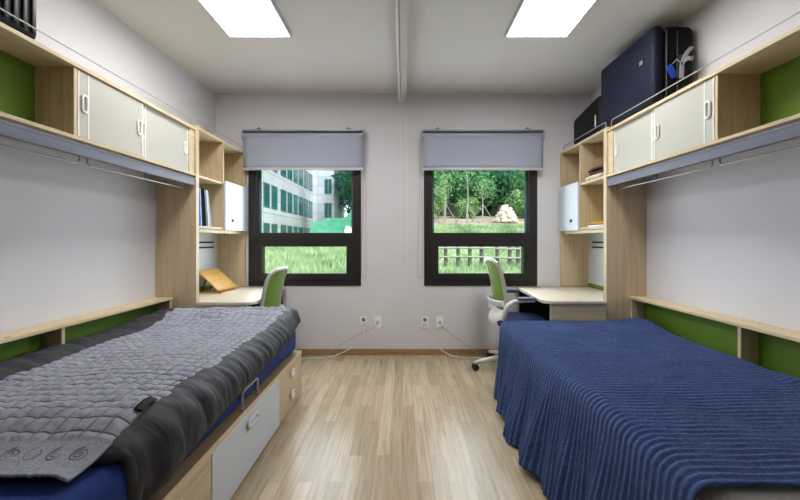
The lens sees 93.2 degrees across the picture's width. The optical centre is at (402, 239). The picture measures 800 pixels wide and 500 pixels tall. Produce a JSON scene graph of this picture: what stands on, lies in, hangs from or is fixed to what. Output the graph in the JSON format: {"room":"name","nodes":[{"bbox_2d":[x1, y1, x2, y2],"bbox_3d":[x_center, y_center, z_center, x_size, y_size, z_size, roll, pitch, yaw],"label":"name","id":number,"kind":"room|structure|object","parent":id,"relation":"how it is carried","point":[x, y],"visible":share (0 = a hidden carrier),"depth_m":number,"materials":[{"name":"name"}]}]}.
{"room":"dormitory room","nodes":[
{"label":"dormitory room","id":0,"kind":"room"},
{"bbox_2d":[0,0,215,332],"bbox_3d":[-2.015,-0.160,1.110,0.150,2.700,5.620,0,0,0],"label":"wall","id":1,"kind":"structure","parent":0,"point":[79,238],"depth_m":2.30,"materials":[{"name":"paint"}]},
{"bbox_2d":[0,8,195,188],"bbox_3d":[-1.779,-0.670,1.329,0.318,0.544,3.257,0,0,0],"label":"upper cabinet","id":2,"kind":"object","parent":1,"relation":"attached to","point":[49,100],"visible":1,"depth_m":1.92,"materials":[{"name":"brown wood"}]},
{"bbox_2d":[0,0,35,38],"bbox_3d":[-1.756,-1.061,1.468,0.268,0.358,0.535,0,0,0],"label":"case","id":3,"kind":"object","parent":2,"relation":"on","point":[25,10],"visible":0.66,"depth_m":1.64,"materials":[{"name":"black fabric"}]},
{"bbox_2d":[230,355,547,499],"bbox_3d":[0.000,1.250,1.110,4.180,0.120,5.920,0,0,0],"label":"floor","id":4,"kind":"structure","parent":0,"point":[358,427],"depth_m":2.25,"materials":[{"name":"brown wood"}]},
{"bbox_2d":[0,297,172,360],"bbox_3d":[-1.869,0.819,1.579,0.138,0.742,2.757,0,0,0],"label":"ledge","id":5,"kind":"object","parent":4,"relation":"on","point":[13,343],"visible":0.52,"depth_m":2.15,"materials":[{"name":"brown wood"}]},
{"bbox_2d":[156,120,247,308],"bbox_3d":[-1.766,0.118,3.429,0.342,2.144,0.939,0,0,0],"label":"hutch","id":6,"kind":"object","parent":4,"relation":"on","point":[184,247],"visible":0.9,"depth_m":3.18,"materials":[{"name":"brown wood"}]},
{"bbox_2d":[199,189,200,225],"bbox_3d":[-1.752,-0.265,3.052,0.215,0.301,0.046,0,0,0],"label":"book","id":7,"kind":"object","parent":6,"relation":"on","point":[199,189],"visible":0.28,"depth_m":3.06,"materials":[{"name":"paper"}]},
{"bbox_2d":[199,188,201,225],"bbox_3d":[-1.761,-0.267,3.086,0.220,0.306,0.046,0,0,0],"label":"book","id":8,"kind":"object","parent":6,"relation":"on","point":[199,188],"visible":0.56,"depth_m":3.08,"materials":[{"name":"paper"}]},
{"bbox_2d":[200,188,205,225],"bbox_3d":[-1.767,-0.272,3.136,0.220,0.317,0.095,0,0,0],"label":"book","id":9,"kind":"object","parent":6,"relation":"on","point":[202,189],"visible":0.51,"depth_m":3.14,"materials":[{"name":"paper"}]},
{"bbox_2d":[204,190,209,225],"bbox_3d":[-1.752,-0.267,3.188,0.215,0.306,0.067,0,0,0],"label":"book","id":10,"kind":"object","parent":6,"relation":"on","point":[205,191],"visible":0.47,"depth_m":3.18,"materials":[{"name":"paper"}]},
{"bbox_2d":[208,195,210,226],"bbox_3d":[-1.756,-0.264,3.219,0.210,0.299,0.068,0,0,0],"label":"book","id":11,"kind":"object","parent":6,"relation":"on","point":[208,195],"visible":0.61,"depth_m":3.23,"materials":[{"name":"paper"}]},
{"bbox_2d":[199,175,222,184],"bbox_3d":[-1.779,-0.509,3.440,0.314,0.018,0.868,0,0,0],"label":"shelf","id":12,"kind":"object","parent":6,"relation":"attached to","point":[203,180],"depth_m":3.29,"materials":[{"name":"brown wood"}]},
{"bbox_2d":[199,226,223,229],"bbox_3d":[-1.779,-0.104,3.440,0.314,0.018,0.868,0,0,0],"label":"shelf","id":13,"kind":"object","parent":6,"relation":"attached to","point":[200,227],"depth_m":3.22,"materials":[{"name":"brown wood"}]},
{"bbox_2d":[199,228,240,233],"bbox_3d":[-1.690,-0.078,3.442,0.080,0.032,0.845,0,0,0],"label":"shelf","id":14,"kind":"object","parent":6,"relation":"attached to","point":[201,230],"depth_m":3.38,"materials":[{"name":"beige wood"}]},
{"bbox_2d":[199,127,242,153],"bbox_3d":[-1.779,-0.890,3.440,0.314,0.020,0.868,0,0,0],"label":"shelf","id":15,"kind":"object","parent":6,"relation":"attached to","point":[205,138],"depth_m":3.41,"materials":[{"name":"brown wood"}]},
{"bbox_2d":[145,350,301,499],"bbox_3d":[-1.279,0.971,1.843,1.032,0.438,2.127,0,0,0],"label":"bed","id":16,"kind":"object","parent":4,"relation":"on","point":[217,467],"visible":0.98,"depth_m":1.80,"materials":[{"name":"brown wood"}]},
{"bbox_2d":[0,331,295,499],"bbox_3d":[-1.301,0.749,1.853,0.978,0.197,2.105,0,0,0],"label":"mattress","id":17,"kind":"object","parent":16,"relation":"on","point":[99,482],"visible":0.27,"depth_m":1.03,"materials":[{"name":"fabric"}]},
{"bbox_2d":[0,308,300,499],"bbox_3d":[-1.302,0.677,1.962,1.143,0.322,1.986,0,0,0],"label":"comforter","id":18,"kind":"object","parent":17,"relation":"on","point":[150,450],"visible":0.38,"depth_m":1.45,"materials":[{"name":"grey fabric"}]},
{"bbox_2d":[0,306,289,482],"bbox_3d":[-1.263,0.564,1.970,0.883,0.137,1.987,0,0,0],"label":"quilt","id":19,"kind":"object","parent":18,"relation":"on","point":[58,418],"visible":0.96,"depth_m":1.41,"materials":[{"name":"grey fabric"}]},
{"bbox_2d":[195,287,285,307],"bbox_3d":[-1.538,0.836,3.415,0.755,0.709,0.970,0,0,0],"label":"desk","id":20,"kind":"object","parent":4,"relation":"on","point":[241,296],"visible":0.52,"depth_m":3.11,"materials":[{"name":"beige laminate"}]},
{"bbox_2d":[199,268,237,293],"bbox_3d":[-1.734,0.378,3.541,0.252,0.207,0.344,0,0,0],"label":"stand","id":21,"kind":"object","parent":20,"relation":"on","point":[215,277],"visible":0.91,"depth_m":3.50,"materials":[{"name":"brown wood"}]},
{"bbox_2d":[257,266,287,307],"bbox_3d":[-1.288,0.710,3.294,0.674,0.958,0.709,0,0,18],"label":"chair","id":22,"kind":"object","parent":4,"relation":"on","point":[271,295],"visible":0.21,"depth_m":3.21,"materials":[{"name":"white plastic"}]},
{"bbox_2d":[301,323,364,358],"bbox_3d":[-0.795,1.025,3.829,0.822,0.329,0.059,0,0,-8],"label":"power cord","id":23,"kind":"object","parent":4,"relation":"on","point":[363,324],"visible":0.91,"depth_m":3.85,"materials":[{"name":"white plastic"}]},
{"bbox_2d":[311,322,377,357],"bbox_3d":[-0.702,1.020,3.845,0.902,0.342,0.034,0,0,-6],"label":"cable","id":24,"kind":"object","parent":4,"relation":"on","point":[377,322],"visible":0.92,"depth_m":3.87,"materials":[{"name":"white plastic"}]},
{"bbox_2d":[423,323,482,358],"bbox_3d":[0.601,1.026,3.823,0.802,0.330,0.053,0,0,9],"label":"power cord","id":25,"kind":"object","parent":4,"relation":"on","point":[424,324],"visible":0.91,"depth_m":3.85,"materials":[{"name":"white plastic"}]},
{"bbox_2d":[439,322,486,356],"bbox_3d":[0.727,1.019,3.846,0.713,0.341,0.031,0,0,8],"label":"cable","id":26,"kind":"object","parent":4,"relation":"on","point":[439,322],"visible":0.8,"depth_m":3.87,"materials":[{"name":"white plastic"}]},
{"bbox_2d":[472,257,547,370],"bbox_3d":[0.970,0.672,3.466,0.702,1.033,0.728,0,0,0],"label":"chair","id":27,"kind":"object","parent":4,"relation":"on","point":[499,306],"visible":0.72,"depth_m":3.39,"materials":[{"name":"white plastic"}]},
{"bbox_2d":[516,287,606,320],"bbox_3d":[1.515,0.836,3.440,0.800,0.709,0.920,0,0,0],"label":"desk","id":28,"kind":"object","parent":4,"relation":"on","point":[552,303],"visible":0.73,"depth_m":3.11,"materials":[{"name":"beige laminate"}]},
{"bbox_2d":[558,122,645,319],"bbox_3d":[1.766,0.118,3.454,0.342,2.144,0.889,0,0,0],"label":"hutch","id":29,"kind":"object","parent":4,"relation":"on","point":[610,257],"visible":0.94,"depth_m":3.38,"materials":[{"name":"brown wood"}]},
{"bbox_2d":[561,129,603,153],"bbox_3d":[1.779,-0.890,3.465,0.314,0.020,0.818,0,0,0],"label":"shelf","id":30,"kind":"object","parent":29,"relation":"attached to","point":[597,139],"depth_m":3.45,"materials":[{"name":"brown wood"}]},
{"bbox_2d":[565,229,603,233],"bbox_3d":[1.690,-0.078,3.467,0.080,0.032,0.795,0,0,0],"label":"shelf","id":31,"kind":"object","parent":29,"relation":"attached to","point":[582,231],"depth_m":3.42,"materials":[{"name":"beige wood"}]},
{"bbox_2d":[574,96,601,143],"bbox_3d":[1.764,-1.087,3.450,0.232,0.371,0.500,0,0,0],"label":"suitcase","id":32,"kind":"object","parent":29,"relation":"on","point":[590,118],"visible":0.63,"depth_m":3.36,"materials":[{"name":"black fabric"}]},
{"bbox_2d":[580,226,603,229],"bbox_3d":[1.779,-0.104,3.465,0.314,0.018,0.818,0,0,0],"label":"shelf","id":33,"kind":"object","parent":29,"relation":"attached to","point":[581,227],"depth_m":3.27,"materials":[{"name":"brown wood"}]},
{"bbox_2d":[580,176,603,184],"bbox_3d":[1.779,-0.509,3.465,0.314,0.018,0.818,0,0,0],"label":"shelf","id":34,"kind":"object","parent":29,"relation":"attached to","point":[598,181],"depth_m":3.29,"materials":[{"name":"brown wood"}]},
{"bbox_2d":[585,172,603,180],"bbox_3d":[1.723,-0.545,3.282,0.187,0.052,0.329,0,0,0],"label":"scarf","id":35,"kind":"object","parent":29,"relation":"on","point":[598,175],"visible":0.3,"depth_m":3.23,"materials":[{"name":"beige fabric"}]},
{"bbox_2d":[589,169,603,175],"bbox_3d":[1.735,-0.583,3.261,0.171,0.034,0.288,0,0,0],"label":"folded garment","id":36,"kind":"object","parent":35,"relation":"on","point":[601,170],"visible":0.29,"depth_m":3.24,"materials":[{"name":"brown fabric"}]},
{"bbox_2d":[588,157,603,172],"bbox_3d":[1.725,-0.656,3.275,0.200,0.116,0.300,0,0,0],"label":"hat","id":37,"kind":"object","parent":36,"relation":"on","point":[598,164],"visible":0.5,"depth_m":3.24,"materials":[{"name":"brown fabric"}]},
{"bbox_2d":[589,221,603,223],"bbox_3d":[1.700,-0.140,3.300,0.100,0.045,0.170,0,0,0],"label":"snack packet","id":38,"kind":"object","parent":29,"relation":"on","point":[596,222],"visible":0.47,"depth_m":3.28,"materials":[{"name":"orange plastic"}]},
{"bbox_2d":[629,296,799,378],"bbox_3d":[1.869,0.819,1.603,0.138,0.742,2.807,0,0,0],"label":"ledge","id":39,"kind":"object","parent":4,"relation":"on","point":[774,348],"visible":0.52,"depth_m":2.19,"materials":[{"name":"brown wood"}]},
{"bbox_3d":[1.279,0.971,1.843,1.031,0.438,2.127,0,0,0],"label":"bed","id":40,"kind":"object","parent":4,"relation":"on","visible":0},
{"bbox_2d":[494,318,799,499],"bbox_3d":[1.181,0.886,1.961,1.180,0.602,2.031,0,0,2],"label":"blanket","id":41,"kind":"object","parent":40,"relation":"on","point":[631,408],"visible":1,"depth_m":1.57,"materials":[{"name":"blue fabric"}]},
{"bbox_2d":[697,485,799,499],"bbox_3d":[1.302,0.751,1.755,0.975,0.192,2.270,0,0,0],"label":"mattress","id":42,"kind":"object","parent":40,"relation":"on","point":[734,492],"visible":0.02,"depth_m":0.99,"materials":[{"name":"grey fabric"}]},
{"bbox_2d":[95,0,710,93],"bbox_3d":[0.000,-1.570,1.110,4.180,0.120,5.920,0,0,0],"label":"ceiling","id":43,"kind":"structure","parent":0,"point":[335,46],"depth_m":2.92,"materials":[{"name":"paint"}]},
{"bbox_2d":[197,0,291,37],"bbox_3d":[-1.040,-1.492,2.422,0.458,0.034,0.673,0,0,0],"label":"recessed light","id":44,"kind":"object","parent":43,"relation":"in","point":[236,18],"visible":1,"depth_m":2.52,"materials":[{"name":"white plastic"}]},
{"bbox_2d":[395,0,407,269],"bbox_3d":[0.001,-0.595,1.849,0.094,1.831,4.098,0,0,0],"label":"track","id":45,"kind":"object","parent":43,"relation":"attached to","point":[401,6],"visible":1,"depth_m":2.80,"materials":[{"name":"paint"}]},
{"bbox_2d":[505,0,596,37],"bbox_3d":[0.970,-1.492,2.422,0.458,0.034,0.673,0,0,0],"label":"recessed light","id":46,"kind":"object","parent":43,"relation":"in","point":[531,18],"visible":1,"depth_m":2.52,"materials":[{"name":"white plastic"}]},
{"bbox_2d":[216,94,589,348],"bbox_3d":[0.000,-0.160,4.030,4.180,2.700,0.220,0,0,0],"label":"wall","id":47,"kind":"structure","parent":0,"point":[329,316],"depth_m":3.92,"materials":[{"name":"paint"}]},
{"bbox_2d":[248,170,360,285],"bbox_3d":[-1.018,-0.278,3.948,1.165,1.505,0.144,0,0,0],"label":"window","id":48,"kind":"structure","parent":47,"relation":"in","point":[257,240],"depth_m":3.91,"materials":[{"name":"brown metal"}]},
{"bbox_2d":[241,127,366,278],"bbox_3d":[-1.008,-0.379,3.874,1.271,1.552,0.090,0,0,0],"label":"roller blind","id":49,"kind":"object","parent":48,"relation":"attached to","point":[263,149],"visible":1,"depth_m":3.84,"materials":[{"name":"grey fabric"}]},
{"bbox_2d":[360,316,366,327],"bbox_3d":[-0.408,0.852,3.913,0.074,0.124,0.014,0,0,0],"label":"wall outlet","id":50,"kind":"object","parent":47,"relation":"attached to","point":[363,319],"visible":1,"depth_m":3.91,"materials":[{"name":"white plastic"}]},
{"bbox_2d":[374,316,380,327],"bbox_3d":[-0.262,0.852,3.914,0.074,0.124,0.012,0,0,0],"label":"wall outlet","id":51,"kind":"object","parent":47,"relation":"attached to","point":[376,318],"visible":0.95,"depth_m":3.91,"materials":[{"name":"white plastic"}]},
{"bbox_2d":[294,349,497,354],"bbox_3d":[0.000,1.159,3.914,3.880,0.062,0.012,0,0,0],"label":"baseboard","id":52,"kind":"structure","parent":47,"relation":"attached to","point":[304,351],"depth_m":3.91,"materials":[{"name":"brown wood"}]},
{"bbox_2d":[421,316,427,327],"bbox_3d":[0.226,0.852,3.913,0.074,0.124,0.014,0,0,0],"label":"wall outlet","id":53,"kind":"object","parent":47,"relation":"attached to","point":[424,319],"visible":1,"depth_m":3.91,"materials":[{"name":"white plastic"}]},
{"bbox_2d":[436,316,442,327],"bbox_3d":[0.382,0.852,3.914,0.074,0.124,0.012,0,0,0],"label":"wall outlet","id":54,"kind":"object","parent":47,"relation":"attached to","point":[438,318],"visible":0.94,"depth_m":3.91,"materials":[{"name":"white plastic"}]},
{"bbox_2d":[424,170,536,285],"bbox_3d":[0.804,-0.278,3.948,1.172,1.505,0.144,0,0,0],"label":"window","id":55,"kind":"structure","parent":47,"relation":"in","point":[527,240],"depth_m":3.91,"materials":[{"name":"brown metal"}]},
{"bbox_2d":[418,127,544,278],"bbox_3d":[0.797,-0.379,3.874,1.294,1.552,0.090,0,0,0],"label":"roller blind","id":56,"kind":"object","parent":55,"relation":"attached to","point":[443,149],"visible":1,"depth_m":3.84,"materials":[{"name":"grey fabric"}]},
{"bbox_2d":[590,0,799,331],"bbox_3d":[2.015,-0.160,1.110,0.150,2.700,5.620,0,0,0],"label":"wall","id":57,"kind":"structure","parent":0,"point":[723,239],"depth_m":2.23,"materials":[{"name":"paint"}]},
{"bbox_2d":[607,11,799,188],"bbox_3d":[1.779,-0.670,1.353,0.318,0.544,3.307,0,0,0],"label":"upper cabinet","id":58,"kind":"object","parent":57,"relation":"attached to","point":[751,102],"visible":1,"depth_m":1.96,"materials":[{"name":"brown wood"}]},
{"bbox_2d":[601,26,693,128],"bbox_3d":[1.772,-1.151,2.792,0.287,0.539,0.746,0,0,0],"label":"suitcase","id":59,"kind":"object","parent":58,"relation":"on","point":[660,58],"visible":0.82,"depth_m":2.56,"materials":[{"name":"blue fabric"}]},
{"label":"outside","id":60,"kind":"structure","parent":0,"visible":0},
{"bbox_2d":[270,199,523,272],"bbox_3d":[2.000,-3.658,37.160,64.000,10.362,66.000,0,0,0],"label":"ground","id":61,"kind":"structure","parent":60,"point":[449,218],"depth_m":17.87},
{"bbox_2d":[262,170,343,232],"bbox_3d":[-15.300,-6.560,39.000,12.600,16.500,38.000,0,0,0],"label":"office building","id":62,"kind":"structure","parent":61,"relation":"on","point":[292,200],"depth_m":41.17,"materials":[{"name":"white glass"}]},
{"bbox_2d":[309,212,350,232],"bbox_3d":[-5.650,-2.275,34.150,5.304,4.400,2.307,0,0,0],"label":"netting","id":63,"kind":"object","parent":61,"relation":"on","point":[330,225],"visible":0.42,"depth_m":34.55,"materials":[{"name":"green fabric"}]},
{"bbox_2d":[330,170,350,203],"bbox_3d":[-3.595,-6.973,49.850,11.691,13.310,12.407,0,0,-7],"label":"tree","id":64,"kind":"object","parent":61,"relation":"on","point":[340,175],"visible":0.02,"depth_m":48.12,"materials":[{"name":"green plant"}]},
{"bbox_2d":[335,170,350,214],"bbox_3d":[-6.652,-7.391,55.045,12.407,12.905,11.691,0,0,-36],"label":"tree","id":65,"kind":"object","parent":61,"relation":"on","point":[348,211],"visible":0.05,"depth_m":53.63,"materials":[{"name":"green plant"}]},
{"bbox_2d":[340,170,350,208],"bbox_3d":[-3.833,-4.513,40.406,6.117,9.292,6.405,0,0,-41],"label":"tree","id":66,"kind":"object","parent":61,"relation":"on","point":[347,183],"visible":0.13,"depth_m":39.55,"materials":[{"name":"green plant"}]},
{"bbox_2d":[343,226,350,232],"bbox_3d":[-3.235,-0.394,24.302,1.211,1.059,0.564,0,0,0],"label":"sign board","id":67,"kind":"object","parent":61,"relation":"on","point":[347,229],"visible":0.21,"depth_m":24.37,"materials":[{"name":"white"}]},
{"bbox_2d":[265,222,523,272],"bbox_3d":[-0.480,0.276,15.310,11.411,1.991,19.348,0,0,-23],"label":"grass","id":68,"kind":"structure","parent":61,"relation":"on","point":[333,257],"depth_m":10.62,"materials":[{"name":"green plant"}]},
{"bbox_2d":[434,186,449,218],"bbox_3d":[1.595,-1.929,20.528,1.878,1.994,2.693,0,0,7],"label":"bush","id":69,"kind":"object","parent":61,"relation":"on","point":[439,201],"visible":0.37,"depth_m":20.00,"materials":[{"name":"green plant"}]},
{"bbox_2d":[435,173,455,221],"bbox_3d":[2.012,-1.912,17.442,1.089,2.374,1.122,0,0,0],"label":"sapling","id":70,"kind":"object","parent":61,"relation":"on","point":[445,180],"visible":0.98,"depth_m":17.48,"materials":[{"name":"green plant"}]},
{"bbox_2d":[434,170,468,213],"bbox_3d":[1.830,-3.046,23.141,5.417,3.551,3.534,0,0,-33],"label":"tree","id":71,"kind":"object","parent":61,"relation":"on","point":[437,178],"visible":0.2,"depth_m":22.41,"materials":[{"name":"green plant"}]},
{"bbox_2d":[439,170,464,213],"bbox_3d":[2.500,-5.451,26.631,6.405,7.838,6.117,0,0,19],"label":"tree","id":72,"kind":"object","parent":61,"relation":"on","point":[443,170],"visible":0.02,"depth_m":25.87,"materials":[{"name":"green plant"}]},
{"bbox_2d":[453,196,481,218],"bbox_3d":[3.513,-1.646,20.802,1.503,1.508,2.155,0,0,-6],"label":"bush","id":73,"kind":"object","parent":61,"relation":"on","point":[462,203],"visible":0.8,"depth_m":20.44,"materials":[{"name":"green plant"}]},
{"bbox_2d":[455,170,479,223],"bbox_3d":[2.712,-2.360,15.518,1.088,3.706,1.076,0,0,0],"label":"sapling","id":74,"kind":"object","parent":61,"relation":"on","point":[466,175],"visible":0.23,"depth_m":15.59,"materials":[{"name":"green plant"}]},
{"bbox_2d":[439,170,512,209],"bbox_3d":[4.246,-2.920,23.288,5.132,3.167,3.372,0,0,36],"label":"tree","id":75,"kind":"object","parent":61,"relation":"on","point":[471,184],"visible":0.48,"depth_m":22.45,"materials":[{"name":"green plant"}]},
{"bbox_2d":[439,247,520,267],"bbox_3d":[2.200,0.412,9.075,4.001,0.711,0.146,0,0,0],"label":"fence","id":76,"kind":"object","parent":61,"relation":"on","point":[497,249],"visible":0.34,"depth_m":9.05,"materials":[{"name":"white wood"}]},
{"bbox_2d":[472,178,493,221],"bbox_3d":[3.768,-1.783,17.538,1.077,2.123,1.114,0,0,0],"label":"sapling","id":77,"kind":"object","parent":61,"relation":"on","point":[482,185],"visible":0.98,"depth_m":17.58,"materials":[{"name":"green plant"}]},
{"bbox_2d":[465,170,521,195],"bbox_3d":[7.036,-5.256,25.701,6.117,7.454,6.405,0,0,0],"label":"tree","id":78,"kind":"object","parent":61,"relation":"on","point":[465,170],"visible":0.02,"depth_m":23.78,"materials":[{"name":"green plant"}]},
{"bbox_2d":[468,170,519,215],"bbox_3d":[5.988,-3.061,23.595,3.823,4.204,4.003,0,0,14],"label":"tree","id":79,"kind":"object","parent":61,"relation":"on","point":[494,206],"visible":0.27,"depth_m":22.94,"materials":[{"name":"green plant"}]},
{"bbox_2d":[501,218,508,222],"bbox_3d":[4.364,-0.818,16.201,0.384,0.246,0.326,0,0,6],"label":"rock","id":80,"kind":"object","parent":61,"relation":"on","point":[503,220],"visible":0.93,"depth_m":16.08,"materials":[{"name":"stone"}]},
{"bbox_2d":[496,170,523,206],"bbox_3d":[7.186,-2.891,23.407,3.180,3.075,4.876,0,0,18],"label":"tree","id":81,"kind":"object","parent":61,"relation":"on","point":[520,176],"visible":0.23,"depth_m":22.03,"materials":[{"name":"green plant"}]},
{"bbox_2d":[503,189,523,217],"bbox_3d":[6.644,-1.919,20.892,2.514,1.854,1.753,0,0,18],"label":"bush","id":82,"kind":"object","parent":61,"relation":"on","point":[515,200],"visible":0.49,"depth_m":20.63,"materials":[{"name":"green plant"}]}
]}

